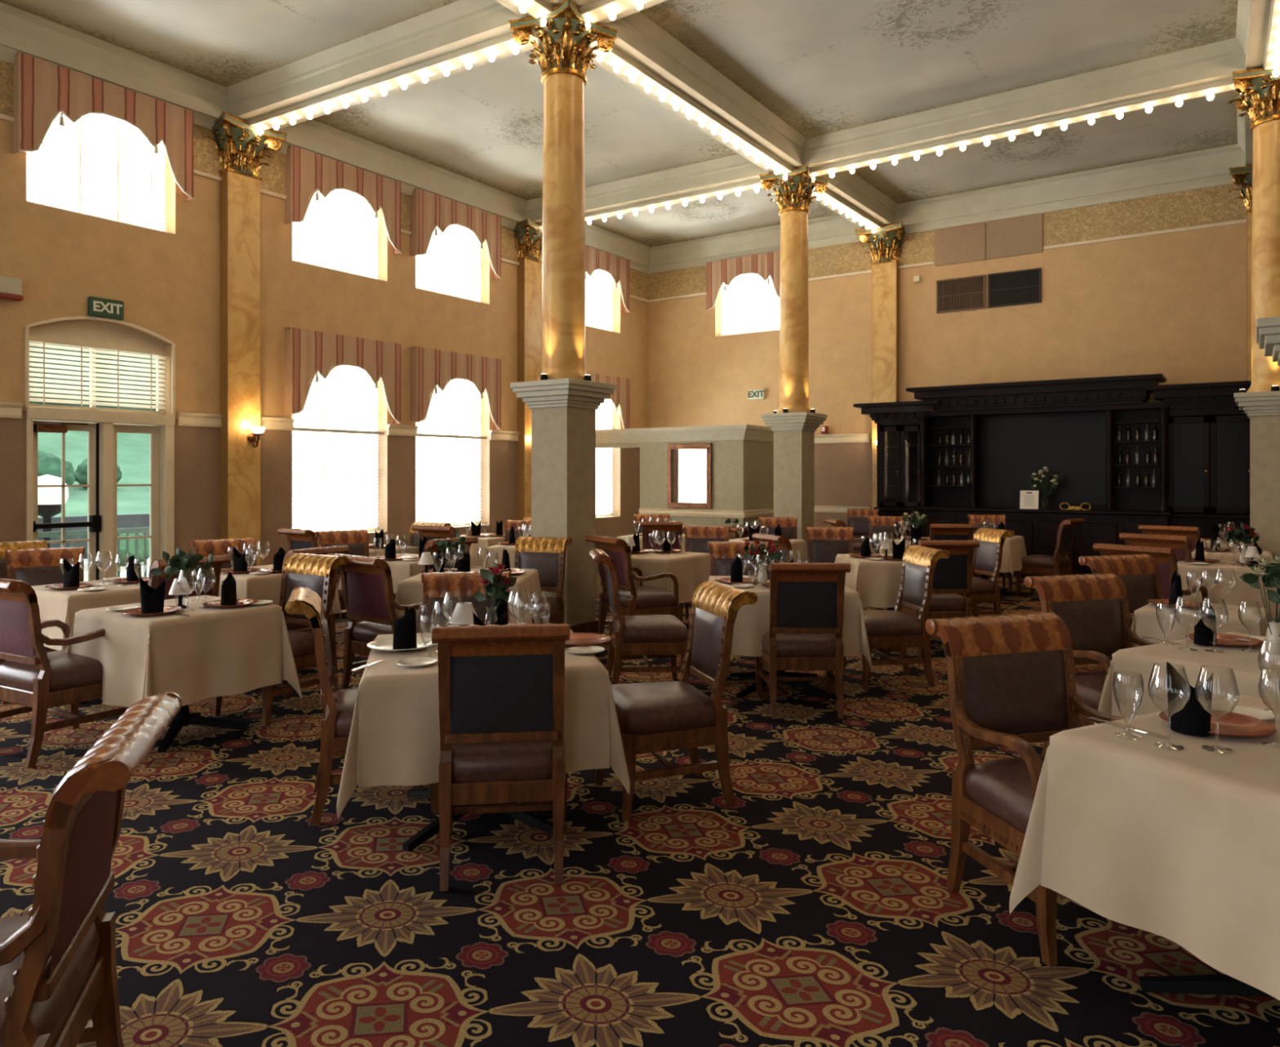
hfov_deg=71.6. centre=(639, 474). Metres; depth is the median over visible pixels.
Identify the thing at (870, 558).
bread plate
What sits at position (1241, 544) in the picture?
water goblet
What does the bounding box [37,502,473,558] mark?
wall
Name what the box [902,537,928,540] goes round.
charger plate
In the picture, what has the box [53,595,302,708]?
tablecloth
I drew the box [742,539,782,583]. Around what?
flower vase
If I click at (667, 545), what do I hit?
folded napkin
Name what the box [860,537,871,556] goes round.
folded napkin
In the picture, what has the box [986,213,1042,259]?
access panel
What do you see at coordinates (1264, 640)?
wine glass
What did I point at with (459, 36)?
beam
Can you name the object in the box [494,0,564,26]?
trim
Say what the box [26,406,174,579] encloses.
door frame
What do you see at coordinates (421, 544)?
folded napkin
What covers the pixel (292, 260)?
window
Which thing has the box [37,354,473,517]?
hill
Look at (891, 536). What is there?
charger plate
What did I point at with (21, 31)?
trim
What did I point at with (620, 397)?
window valance
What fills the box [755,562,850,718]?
chair
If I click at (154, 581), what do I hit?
chair
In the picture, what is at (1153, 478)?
liquor bottle
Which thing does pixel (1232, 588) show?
wine glass
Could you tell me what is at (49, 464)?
shrub
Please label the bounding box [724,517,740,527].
serving bowl
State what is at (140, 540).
bush
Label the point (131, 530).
railing
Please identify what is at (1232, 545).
tablecloth
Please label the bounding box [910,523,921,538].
folded napkin
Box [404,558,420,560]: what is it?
bread plate
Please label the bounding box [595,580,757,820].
chair
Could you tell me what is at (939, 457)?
liquor bottle
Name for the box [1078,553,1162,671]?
armchair
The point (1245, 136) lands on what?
trim
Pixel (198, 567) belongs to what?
wine glass
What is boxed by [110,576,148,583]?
charger plate
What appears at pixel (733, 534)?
table
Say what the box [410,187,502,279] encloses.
window valance
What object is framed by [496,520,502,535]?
folded napkin
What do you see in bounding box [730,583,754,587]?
bread plate
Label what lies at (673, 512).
trim
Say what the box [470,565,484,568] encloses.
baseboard
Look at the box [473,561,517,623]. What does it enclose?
flower vase
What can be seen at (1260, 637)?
bread plate
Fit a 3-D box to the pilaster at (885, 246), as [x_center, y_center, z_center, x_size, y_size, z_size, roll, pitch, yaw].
[4.167,-1.345,15.258,0.908,5.790,0.454,0,0,35]
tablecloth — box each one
[31,579,148,649]
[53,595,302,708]
[218,564,341,622]
[336,628,630,818]
[337,553,422,592]
[368,543,418,556]
[395,568,542,623]
[460,533,504,566]
[483,543,515,568]
[595,551,710,603]
[616,533,684,551]
[707,575,872,671]
[728,537,807,562]
[834,553,902,607]
[879,536,928,553]
[973,533,1026,578]
[1008,694,1279,999]
[1093,631,1279,724]
[1131,602,1273,646]
[1177,560,1279,619]
[1191,548,1272,561]
[1200,538,1249,549]
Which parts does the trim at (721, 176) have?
light bulb, light bulb, light bulb, light bulb, light bulb, light bulb, light bulb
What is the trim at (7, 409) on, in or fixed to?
attached to the wall at (62, 259)
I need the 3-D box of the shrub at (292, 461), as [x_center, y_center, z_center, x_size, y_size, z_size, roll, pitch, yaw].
[-14.834,0.039,36.832,2.075,1.657,2.007,0,0,35]
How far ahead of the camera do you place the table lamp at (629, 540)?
8.74 m
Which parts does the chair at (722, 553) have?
crest rail, frame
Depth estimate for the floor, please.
3.18 m
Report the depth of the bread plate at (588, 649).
3.96 m
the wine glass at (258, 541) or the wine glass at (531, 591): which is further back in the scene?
the wine glass at (258, 541)
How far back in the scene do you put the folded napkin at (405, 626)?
3.90 m
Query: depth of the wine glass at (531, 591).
4.16 m
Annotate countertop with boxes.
[873,505,1249,519]
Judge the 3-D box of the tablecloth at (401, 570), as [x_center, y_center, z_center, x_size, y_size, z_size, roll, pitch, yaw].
[-2.221,1.003,8.415,0.915,0.427,0.916,0,0,27]
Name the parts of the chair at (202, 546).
crest rail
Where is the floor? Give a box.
[0,573,1279,1046]
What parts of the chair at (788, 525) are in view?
crest rail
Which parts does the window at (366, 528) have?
sill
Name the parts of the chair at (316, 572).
leg, leg, leg, seat, seat frame, frame, crest rail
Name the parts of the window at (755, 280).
sill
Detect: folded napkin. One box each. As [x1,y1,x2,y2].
[62,558,79,587]
[126,555,141,581]
[139,577,165,613]
[220,571,236,605]
[232,546,248,571]
[272,546,284,570]
[374,528,383,546]
[384,537,395,558]
[392,605,417,651]
[418,536,426,557]
[432,549,444,572]
[457,551,470,571]
[471,520,480,535]
[472,611,506,625]
[492,597,507,624]
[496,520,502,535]
[501,547,511,570]
[508,525,515,542]
[631,532,639,551]
[662,532,672,551]
[730,555,742,582]
[748,524,759,540]
[767,555,779,577]
[774,524,782,536]
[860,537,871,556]
[892,537,905,559]
[893,521,901,537]
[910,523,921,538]
[911,536,920,545]
[998,520,1004,529]
[1166,661,1213,736]
[1168,570,1183,605]
[1193,601,1217,645]
[1194,538,1204,560]
[1209,531,1220,549]
[1211,524,1220,538]
[1252,542,1262,564]
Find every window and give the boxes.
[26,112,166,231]
[26,152,175,235]
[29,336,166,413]
[29,347,162,413]
[292,189,378,279]
[292,260,386,281]
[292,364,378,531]
[313,371,386,533]
[415,224,481,302]
[415,280,489,304]
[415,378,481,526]
[415,394,489,527]
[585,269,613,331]
[586,307,620,333]
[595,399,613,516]
[595,399,620,518]
[715,280,779,337]
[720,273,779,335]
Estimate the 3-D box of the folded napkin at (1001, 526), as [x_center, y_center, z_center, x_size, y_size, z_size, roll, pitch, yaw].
[4.583,0.684,11.242,0.088,0.195,0.104,0,0,18]
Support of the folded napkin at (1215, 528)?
on the charger plate at (1204, 538)
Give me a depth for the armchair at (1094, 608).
4.76 m
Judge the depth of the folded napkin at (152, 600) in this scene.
5.01 m
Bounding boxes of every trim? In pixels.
[0,1,1245,274]
[0,60,1246,299]
[0,113,648,302]
[0,401,519,440]
[24,315,175,414]
[26,308,173,345]
[29,319,165,351]
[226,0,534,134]
[293,426,384,434]
[417,433,486,439]
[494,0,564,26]
[524,154,774,226]
[572,0,667,30]
[591,11,806,179]
[595,424,773,443]
[638,507,773,517]
[648,218,1246,302]
[810,169,897,232]
[814,433,869,443]
[814,505,869,512]
[1235,0,1279,77]
[1235,90,1253,166]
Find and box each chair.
[0,539,48,578]
[1,546,84,703]
[148,554,231,599]
[191,537,256,568]
[212,552,347,726]
[277,528,360,621]
[281,545,348,672]
[284,586,439,824]
[315,528,368,619]
[394,536,478,594]
[408,521,450,546]
[412,524,479,568]
[412,570,511,787]
[431,622,570,890]
[504,519,531,541]
[514,536,572,624]
[523,516,531,519]
[589,548,688,684]
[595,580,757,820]
[634,513,669,533]
[640,520,683,551]
[678,524,730,622]
[707,541,768,666]
[751,533,792,562]
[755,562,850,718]
[758,516,797,538]
[805,526,853,562]
[823,518,846,527]
[843,544,950,689]
[847,508,879,553]
[867,515,906,553]
[901,539,979,656]
[928,523,977,540]
[958,527,1014,616]
[967,514,1012,592]
[1015,517,1084,595]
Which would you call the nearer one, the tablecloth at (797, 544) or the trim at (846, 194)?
the tablecloth at (797, 544)
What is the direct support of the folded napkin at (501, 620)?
on the charger plate
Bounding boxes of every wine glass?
[78,552,92,571]
[94,551,112,584]
[115,553,128,586]
[177,568,197,610]
[195,567,215,607]
[256,541,270,568]
[432,600,452,651]
[441,591,465,622]
[477,546,488,563]
[506,588,528,623]
[511,591,535,622]
[529,591,547,617]
[654,531,665,554]
[755,554,767,585]
[878,532,889,557]
[1147,662,1191,750]
[1173,595,1201,650]
[1195,664,1239,752]
[1200,568,1217,606]
[1200,597,1228,652]
[1214,568,1236,609]
[1215,537,1226,562]
[1228,539,1239,565]
[1237,600,1262,652]
[1257,639,1279,714]
[1257,666,1279,748]
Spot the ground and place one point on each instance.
(122, 573)
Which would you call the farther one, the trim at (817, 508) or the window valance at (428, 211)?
the trim at (817, 508)
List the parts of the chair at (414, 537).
crest rail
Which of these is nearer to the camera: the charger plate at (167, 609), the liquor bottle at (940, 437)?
the charger plate at (167, 609)
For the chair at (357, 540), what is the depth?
8.73 m
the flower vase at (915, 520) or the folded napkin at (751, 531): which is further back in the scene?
the flower vase at (915, 520)
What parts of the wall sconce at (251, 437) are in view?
arm, lamp shade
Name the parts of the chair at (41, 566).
leg, crest rail, frame, seat frame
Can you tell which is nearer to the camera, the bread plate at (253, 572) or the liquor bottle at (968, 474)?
the bread plate at (253, 572)
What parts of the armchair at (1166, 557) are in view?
crest rail, frame, panel, armrest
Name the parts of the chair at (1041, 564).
leg, leg, seat frame, seat, leg, panel, frame, leg, crest rail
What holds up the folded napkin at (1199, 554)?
on the charger plate at (1206, 560)
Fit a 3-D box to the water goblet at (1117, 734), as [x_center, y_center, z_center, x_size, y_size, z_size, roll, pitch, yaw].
[1.468,0.693,2.669,0.084,0.190,0.084,0,0,35]
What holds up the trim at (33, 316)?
attached to the wall at (62, 259)
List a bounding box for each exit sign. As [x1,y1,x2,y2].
[88,296,124,319]
[748,388,764,399]
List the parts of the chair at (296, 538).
crest rail, frame, panel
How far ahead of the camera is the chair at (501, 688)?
3.36 m
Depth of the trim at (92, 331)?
9.74 m
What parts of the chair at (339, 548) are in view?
seat, frame, seat frame, crest rail, leg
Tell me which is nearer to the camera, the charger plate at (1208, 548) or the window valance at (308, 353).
the charger plate at (1208, 548)
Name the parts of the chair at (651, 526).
crest rail, panel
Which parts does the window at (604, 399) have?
glass, sill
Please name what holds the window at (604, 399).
in the wall at (62, 259)
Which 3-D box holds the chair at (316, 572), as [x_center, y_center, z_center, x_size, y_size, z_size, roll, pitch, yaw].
[-2.366,1.052,5.865,0.545,1.004,0.673,0,0,30]
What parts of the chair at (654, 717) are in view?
leg, leg, seat, seat frame, leg, frame, leg, crest rail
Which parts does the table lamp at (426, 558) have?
lamp shade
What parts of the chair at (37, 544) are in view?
crest rail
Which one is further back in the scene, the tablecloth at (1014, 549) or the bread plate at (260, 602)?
the tablecloth at (1014, 549)
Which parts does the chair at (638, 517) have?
crest rail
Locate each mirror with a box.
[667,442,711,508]
[887,414,1106,504]
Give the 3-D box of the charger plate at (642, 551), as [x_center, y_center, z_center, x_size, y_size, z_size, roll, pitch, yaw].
[-0.039,0.776,8.947,0.308,0.022,0.308,0,0,35]
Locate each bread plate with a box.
[76,586,105,591]
[102,577,124,580]
[106,604,138,610]
[243,600,272,604]
[248,571,271,574]
[396,656,437,666]
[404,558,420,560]
[567,644,604,653]
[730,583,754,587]
[866,557,884,559]
[1187,561,1209,564]
[1213,705,1274,719]
[1235,635,1265,640]
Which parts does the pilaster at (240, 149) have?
edge moulding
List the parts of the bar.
glazed door, cornice, glazed door, turned post, turned post, cornice, turned post, turned post, glazed door, glass, cornice, glazed door, glass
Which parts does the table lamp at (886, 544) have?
lamp shade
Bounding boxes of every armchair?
[0,577,128,767]
[0,691,182,1046]
[326,553,422,688]
[584,534,681,633]
[925,611,1125,966]
[1023,573,1157,754]
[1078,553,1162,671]
[1093,542,1208,628]
[1119,532,1191,561]
[1137,524,1200,551]
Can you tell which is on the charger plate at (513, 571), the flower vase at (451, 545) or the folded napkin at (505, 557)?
the folded napkin at (505, 557)
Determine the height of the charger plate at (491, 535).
0.022 m
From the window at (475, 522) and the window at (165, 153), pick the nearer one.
the window at (165, 153)
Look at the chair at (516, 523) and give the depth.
10.73 m
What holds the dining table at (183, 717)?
on the floor
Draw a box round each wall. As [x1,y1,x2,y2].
[0,119,648,564]
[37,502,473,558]
[648,213,1246,539]
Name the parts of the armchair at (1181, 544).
crest rail, frame, panel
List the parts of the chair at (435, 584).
crest rail, frame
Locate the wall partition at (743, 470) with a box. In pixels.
[595,439,773,533]
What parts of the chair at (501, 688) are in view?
leg, leg, crest rail, frame, panel, seat frame, seat, leg, leg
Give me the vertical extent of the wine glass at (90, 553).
0.222 m
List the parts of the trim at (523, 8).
light bulb, light bulb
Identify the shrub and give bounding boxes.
[37,449,75,484]
[73,458,121,488]
[292,461,305,489]
[352,458,371,484]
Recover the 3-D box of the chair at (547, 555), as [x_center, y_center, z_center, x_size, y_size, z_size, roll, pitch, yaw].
[-0.941,1.052,7.575,0.545,1.004,0.673,0,0,19]
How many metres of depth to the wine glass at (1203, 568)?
5.32 m
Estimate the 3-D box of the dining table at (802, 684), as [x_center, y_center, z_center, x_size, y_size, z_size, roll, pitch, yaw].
[1.008,1.169,6.456,0.950,0.749,0.950,0,0,2]
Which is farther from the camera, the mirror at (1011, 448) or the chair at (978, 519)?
the mirror at (1011, 448)
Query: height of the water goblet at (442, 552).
0.190 m
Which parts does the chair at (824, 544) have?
crest rail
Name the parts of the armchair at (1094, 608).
leg, crest rail, frame, seat frame, seat, armrest, armrest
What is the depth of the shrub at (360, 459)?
40.24 m
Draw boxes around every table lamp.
[168,577,191,608]
[418,551,434,572]
[449,601,477,624]
[625,536,635,554]
[880,538,892,555]
[1244,546,1259,566]
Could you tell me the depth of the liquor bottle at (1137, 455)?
13.05 m
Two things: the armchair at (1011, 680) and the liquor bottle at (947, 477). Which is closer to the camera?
the armchair at (1011, 680)
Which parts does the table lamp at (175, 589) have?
lamp shade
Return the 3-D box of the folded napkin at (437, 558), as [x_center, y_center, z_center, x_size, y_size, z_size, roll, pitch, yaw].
[-1.600,0.684,7.044,0.088,0.195,0.104,0,0,-14]
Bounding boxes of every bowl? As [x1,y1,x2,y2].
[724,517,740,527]
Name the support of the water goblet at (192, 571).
on the tablecloth at (209, 652)
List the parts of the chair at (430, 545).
panel, frame, crest rail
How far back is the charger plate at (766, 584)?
6.19 m
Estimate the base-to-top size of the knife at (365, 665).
0.006 m
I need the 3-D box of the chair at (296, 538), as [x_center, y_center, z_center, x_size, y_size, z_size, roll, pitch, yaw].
[-3.340,1.052,9.262,0.545,1.004,0.673,0,0,37]
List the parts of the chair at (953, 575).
leg, seat frame, seat, crest rail, frame, panel, leg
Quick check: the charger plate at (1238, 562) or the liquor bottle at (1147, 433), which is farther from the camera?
the liquor bottle at (1147, 433)
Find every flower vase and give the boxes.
[150,546,213,604]
[435,530,466,571]
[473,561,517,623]
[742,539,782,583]
[902,510,928,528]
[1030,466,1064,508]
[1224,522,1260,563]
[1240,552,1279,654]
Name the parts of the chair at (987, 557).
leg, seat, seat frame, frame, crest rail, leg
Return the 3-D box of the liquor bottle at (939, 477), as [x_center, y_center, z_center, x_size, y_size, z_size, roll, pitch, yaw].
[4.960,0.052,14.717,0.074,0.253,0.070,0,0,35]
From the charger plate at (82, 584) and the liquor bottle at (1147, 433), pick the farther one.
the liquor bottle at (1147, 433)
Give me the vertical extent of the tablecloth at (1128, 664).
0.502 m
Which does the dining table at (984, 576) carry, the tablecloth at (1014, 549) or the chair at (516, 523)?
the tablecloth at (1014, 549)
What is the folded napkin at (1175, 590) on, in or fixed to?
on the charger plate at (1162, 602)
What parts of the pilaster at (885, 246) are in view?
edge moulding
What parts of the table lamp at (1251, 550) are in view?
lamp shade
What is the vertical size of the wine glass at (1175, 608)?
0.235 m
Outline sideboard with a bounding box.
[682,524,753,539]
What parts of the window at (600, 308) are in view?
sill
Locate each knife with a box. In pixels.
[171,612,189,616]
[351,659,382,671]
[1106,720,1168,738]
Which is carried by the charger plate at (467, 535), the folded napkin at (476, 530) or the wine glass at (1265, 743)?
the folded napkin at (476, 530)
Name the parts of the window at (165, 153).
sill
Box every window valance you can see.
[13,52,194,201]
[284,145,401,254]
[284,327,401,423]
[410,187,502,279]
[410,346,502,430]
[585,245,630,312]
[586,372,629,428]
[706,250,780,311]
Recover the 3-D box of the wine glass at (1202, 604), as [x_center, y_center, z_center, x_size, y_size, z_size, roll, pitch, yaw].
[2.561,0.670,3.956,0.108,0.235,0.108,0,0,35]
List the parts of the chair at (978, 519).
crest rail, leg, leg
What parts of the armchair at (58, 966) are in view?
armrest, armrest, leg, seat, seat frame, panel, leg, crest rail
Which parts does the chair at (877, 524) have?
crest rail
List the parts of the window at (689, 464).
glass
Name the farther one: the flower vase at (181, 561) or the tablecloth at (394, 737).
the flower vase at (181, 561)
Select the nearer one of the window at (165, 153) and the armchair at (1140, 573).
the armchair at (1140, 573)
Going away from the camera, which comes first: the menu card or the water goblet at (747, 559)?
the water goblet at (747, 559)
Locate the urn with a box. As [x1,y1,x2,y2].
[37,474,68,547]
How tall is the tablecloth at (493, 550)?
0.427 m
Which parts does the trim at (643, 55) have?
light bulb, light bulb, light bulb, light bulb, light bulb, light bulb, light bulb, light bulb, light bulb, light bulb, light bulb, light bulb, light bulb, light bulb, light bulb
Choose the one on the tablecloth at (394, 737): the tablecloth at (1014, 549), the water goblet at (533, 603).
the water goblet at (533, 603)
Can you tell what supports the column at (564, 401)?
on the floor
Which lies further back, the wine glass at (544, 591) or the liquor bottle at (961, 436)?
the liquor bottle at (961, 436)
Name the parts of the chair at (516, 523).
frame, crest rail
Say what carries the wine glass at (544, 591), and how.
on the tablecloth at (394, 737)
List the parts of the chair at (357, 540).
seat, crest rail, seat frame, frame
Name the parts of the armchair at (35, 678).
panel, crest rail, frame, leg, seat frame, seat, armrest, armrest, leg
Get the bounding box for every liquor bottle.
[937,430,942,444]
[937,448,942,465]
[937,470,941,484]
[944,449,949,465]
[945,428,949,444]
[945,469,949,485]
[951,429,955,444]
[951,448,956,465]
[951,468,956,485]
[959,428,964,444]
[959,448,963,465]
[960,470,964,485]
[966,468,969,485]
[967,428,970,444]
[968,448,970,465]
[1115,469,1121,486]
[1116,424,1122,440]
[1117,447,1122,464]
[1124,447,1130,464]
[1125,423,1131,440]
[1125,468,1131,486]
[1134,423,1140,440]
[1134,446,1140,464]
[1135,469,1141,486]
[1143,469,1149,486]
[1144,423,1150,440]
[1145,446,1151,464]
[1151,468,1157,486]
[1152,422,1158,440]
[1152,445,1158,463]
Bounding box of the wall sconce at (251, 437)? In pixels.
[247,426,265,447]
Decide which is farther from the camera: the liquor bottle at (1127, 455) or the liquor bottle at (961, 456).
the liquor bottle at (961, 456)
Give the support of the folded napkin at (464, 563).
on the charger plate
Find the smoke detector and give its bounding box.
[913,275,919,282]
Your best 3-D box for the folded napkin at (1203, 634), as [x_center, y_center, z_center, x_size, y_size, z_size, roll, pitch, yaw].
[2.613,0.684,4.102,0.104,0.195,0.088,0,0,-34]
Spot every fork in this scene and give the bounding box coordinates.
[1088,715,1146,733]
[1141,635,1182,644]
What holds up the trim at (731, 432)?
attached to the wall partition at (743, 470)
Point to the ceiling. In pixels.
(822, 67)
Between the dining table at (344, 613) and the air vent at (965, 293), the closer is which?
the dining table at (344, 613)
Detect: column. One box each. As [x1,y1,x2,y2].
[508,0,617,633]
[759,164,828,547]
[1227,66,1279,621]
[1256,316,1279,365]
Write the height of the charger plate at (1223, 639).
0.022 m
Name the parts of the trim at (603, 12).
light bulb, light bulb, light bulb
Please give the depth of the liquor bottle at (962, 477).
14.48 m
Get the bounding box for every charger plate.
[44,582,97,589]
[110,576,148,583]
[121,605,182,616]
[202,598,257,608]
[221,567,260,573]
[258,567,281,573]
[366,636,435,652]
[368,544,386,548]
[374,555,407,559]
[406,555,420,558]
[418,568,457,573]
[463,533,487,536]
[484,621,525,624]
[488,533,504,536]
[498,541,515,544]
[510,568,525,574]
[564,632,612,646]
[631,549,651,553]
[653,548,682,552]
[715,577,757,583]
[741,537,760,541]
[761,582,769,588]
[848,553,882,558]
[881,555,902,560]
[884,535,910,538]
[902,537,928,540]
[1146,598,1204,608]
[1159,709,1276,737]
[1179,557,1219,563]
[1185,632,1262,647]
[1200,537,1226,540]
[1204,546,1232,551]
[1235,560,1274,565]
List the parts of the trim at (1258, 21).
light bulb, light bulb, light bulb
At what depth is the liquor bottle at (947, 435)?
14.61 m
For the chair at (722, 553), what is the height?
1.004 m
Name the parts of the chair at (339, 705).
crest rail, frame, leg, leg, seat frame, seat, leg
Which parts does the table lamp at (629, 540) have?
lamp shade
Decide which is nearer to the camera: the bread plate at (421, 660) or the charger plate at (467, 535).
the bread plate at (421, 660)
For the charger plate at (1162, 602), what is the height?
0.022 m
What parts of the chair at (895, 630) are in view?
leg, leg, seat, seat frame, leg, frame, crest rail, leg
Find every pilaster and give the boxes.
[204,111,287,565]
[510,217,542,519]
[854,221,911,508]
[1228,165,1252,380]
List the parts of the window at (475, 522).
sill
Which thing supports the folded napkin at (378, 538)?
on the charger plate at (370, 546)
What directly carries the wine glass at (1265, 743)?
on the tablecloth at (1181, 846)
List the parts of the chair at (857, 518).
seat, frame, seat frame, crest rail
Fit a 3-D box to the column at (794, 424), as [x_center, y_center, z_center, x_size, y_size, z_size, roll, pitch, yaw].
[2.195,-1.345,12.642,0.846,5.790,0.846,0,0,44]
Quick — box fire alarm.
[821,425,827,433]
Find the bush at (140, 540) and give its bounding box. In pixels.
[116,532,149,565]
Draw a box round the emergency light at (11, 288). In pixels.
[0,275,23,301]
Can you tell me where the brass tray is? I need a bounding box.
[1059,502,1091,510]
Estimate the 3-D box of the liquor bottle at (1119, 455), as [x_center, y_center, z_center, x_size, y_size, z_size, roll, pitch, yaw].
[7.143,-0.279,13.203,0.074,0.256,0.070,0,0,35]
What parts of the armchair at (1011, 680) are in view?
leg, seat frame, armrest, crest rail, seat, frame, leg, armrest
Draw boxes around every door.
[33,420,101,580]
[113,423,159,577]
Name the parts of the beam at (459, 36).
light bulb, light bulb, light bulb, light bulb, light bulb, light bulb, light bulb, light bulb, light bulb, light bulb, light bulb, light bulb, light bulb, light bulb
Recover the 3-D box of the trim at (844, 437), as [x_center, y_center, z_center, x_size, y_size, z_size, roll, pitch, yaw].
[6.269,-0.647,14.043,14.900,0.155,0.055,0,0,35]
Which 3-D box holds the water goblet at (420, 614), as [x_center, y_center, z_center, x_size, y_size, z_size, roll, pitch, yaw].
[-0.902,0.693,3.789,0.084,0.190,0.084,0,0,35]
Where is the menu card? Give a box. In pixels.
[1019,490,1038,508]
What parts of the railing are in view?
rail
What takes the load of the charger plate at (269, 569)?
on the tablecloth at (266, 586)
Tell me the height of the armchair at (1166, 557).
1.004 m
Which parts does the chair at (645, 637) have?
crest rail, leg, panel, frame, leg, seat frame, seat, leg, leg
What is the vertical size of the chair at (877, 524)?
1.004 m
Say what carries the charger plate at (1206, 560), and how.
on the tablecloth at (1242, 591)
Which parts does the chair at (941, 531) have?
panel, crest rail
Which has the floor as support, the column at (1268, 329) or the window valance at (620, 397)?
the column at (1268, 329)
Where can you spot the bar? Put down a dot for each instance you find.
(1068, 427)
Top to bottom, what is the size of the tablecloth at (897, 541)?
0.452 m
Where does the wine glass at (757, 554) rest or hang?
on the tablecloth at (752, 621)
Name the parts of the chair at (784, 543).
crest rail, panel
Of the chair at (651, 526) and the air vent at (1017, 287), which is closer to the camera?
the chair at (651, 526)
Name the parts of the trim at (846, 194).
light bulb, light bulb, light bulb, light bulb, light bulb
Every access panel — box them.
[935,222,985,266]
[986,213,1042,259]
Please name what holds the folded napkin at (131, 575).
on the charger plate at (121, 580)
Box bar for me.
[853,373,1251,577]
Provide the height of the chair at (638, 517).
1.004 m
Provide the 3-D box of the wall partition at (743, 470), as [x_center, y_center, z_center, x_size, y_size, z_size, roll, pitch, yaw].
[0.741,0.490,15.915,3.680,2.120,2.200,0,0,35]
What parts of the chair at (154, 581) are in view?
panel, frame, crest rail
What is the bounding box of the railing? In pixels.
[37,513,439,577]
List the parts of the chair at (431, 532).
crest rail, frame, panel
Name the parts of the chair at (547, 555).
frame, leg, crest rail, seat, seat frame, leg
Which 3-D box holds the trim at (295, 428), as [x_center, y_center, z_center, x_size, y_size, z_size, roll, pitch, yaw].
[-4.158,-0.600,12.229,0.030,0.040,1.540,0,0,35]
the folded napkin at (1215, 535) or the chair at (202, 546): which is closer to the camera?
the chair at (202, 546)
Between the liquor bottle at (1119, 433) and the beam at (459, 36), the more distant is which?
the liquor bottle at (1119, 433)
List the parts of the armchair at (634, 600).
leg, crest rail, panel, frame, leg, armrest, seat frame, seat, armrest, leg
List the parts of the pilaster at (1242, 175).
edge moulding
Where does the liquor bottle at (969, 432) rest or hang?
in the bar
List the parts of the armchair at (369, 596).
leg, crest rail, seat frame, panel, frame, seat, armrest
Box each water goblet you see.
[59,557,73,573]
[133,557,146,585]
[191,570,205,600]
[244,549,256,573]
[418,603,437,646]
[418,613,439,658]
[432,551,443,572]
[532,603,550,623]
[746,559,758,586]
[1112,671,1144,738]
[1155,602,1176,644]
[1186,571,1202,601]
[1240,543,1251,566]
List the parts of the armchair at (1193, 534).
crest rail, frame, panel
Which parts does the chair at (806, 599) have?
leg, leg, seat frame, seat, panel, frame, crest rail, leg, leg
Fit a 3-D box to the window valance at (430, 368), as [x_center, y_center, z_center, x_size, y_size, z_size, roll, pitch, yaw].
[-2.835,-1.310,13.850,0.156,1.160,1.786,0,0,35]
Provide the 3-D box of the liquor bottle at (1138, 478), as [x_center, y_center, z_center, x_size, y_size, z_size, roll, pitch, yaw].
[7.337,0.051,13.068,0.074,0.255,0.070,0,0,35]
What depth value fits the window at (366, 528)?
12.79 m
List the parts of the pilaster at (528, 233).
edge moulding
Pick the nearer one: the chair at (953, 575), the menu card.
the chair at (953, 575)
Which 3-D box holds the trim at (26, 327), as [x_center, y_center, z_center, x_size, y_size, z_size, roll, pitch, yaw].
[-5.825,-1.198,9.655,0.030,1.015,1.520,0,0,35]
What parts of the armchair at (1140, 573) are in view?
leg, crest rail, frame, armrest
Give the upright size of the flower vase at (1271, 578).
0.440 m
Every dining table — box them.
[157,704,248,751]
[335,611,364,622]
[402,787,564,851]
[729,670,832,698]
[981,573,1010,599]
[1137,973,1272,996]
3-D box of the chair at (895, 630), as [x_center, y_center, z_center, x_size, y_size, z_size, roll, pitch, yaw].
[1.902,1.052,6.686,0.673,1.004,0.545,0,0,-7]
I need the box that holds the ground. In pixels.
[84,557,149,581]
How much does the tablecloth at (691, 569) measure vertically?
0.527 m
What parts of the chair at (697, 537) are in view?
leg, leg, frame, crest rail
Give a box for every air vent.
[936,274,986,313]
[987,267,1040,307]
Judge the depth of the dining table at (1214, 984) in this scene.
2.61 m
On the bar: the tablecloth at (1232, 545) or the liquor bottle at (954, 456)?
the liquor bottle at (954, 456)
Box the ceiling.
[0,0,1238,247]
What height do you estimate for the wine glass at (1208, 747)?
0.235 m
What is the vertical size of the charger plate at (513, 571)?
0.022 m
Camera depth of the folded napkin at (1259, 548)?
7.69 m

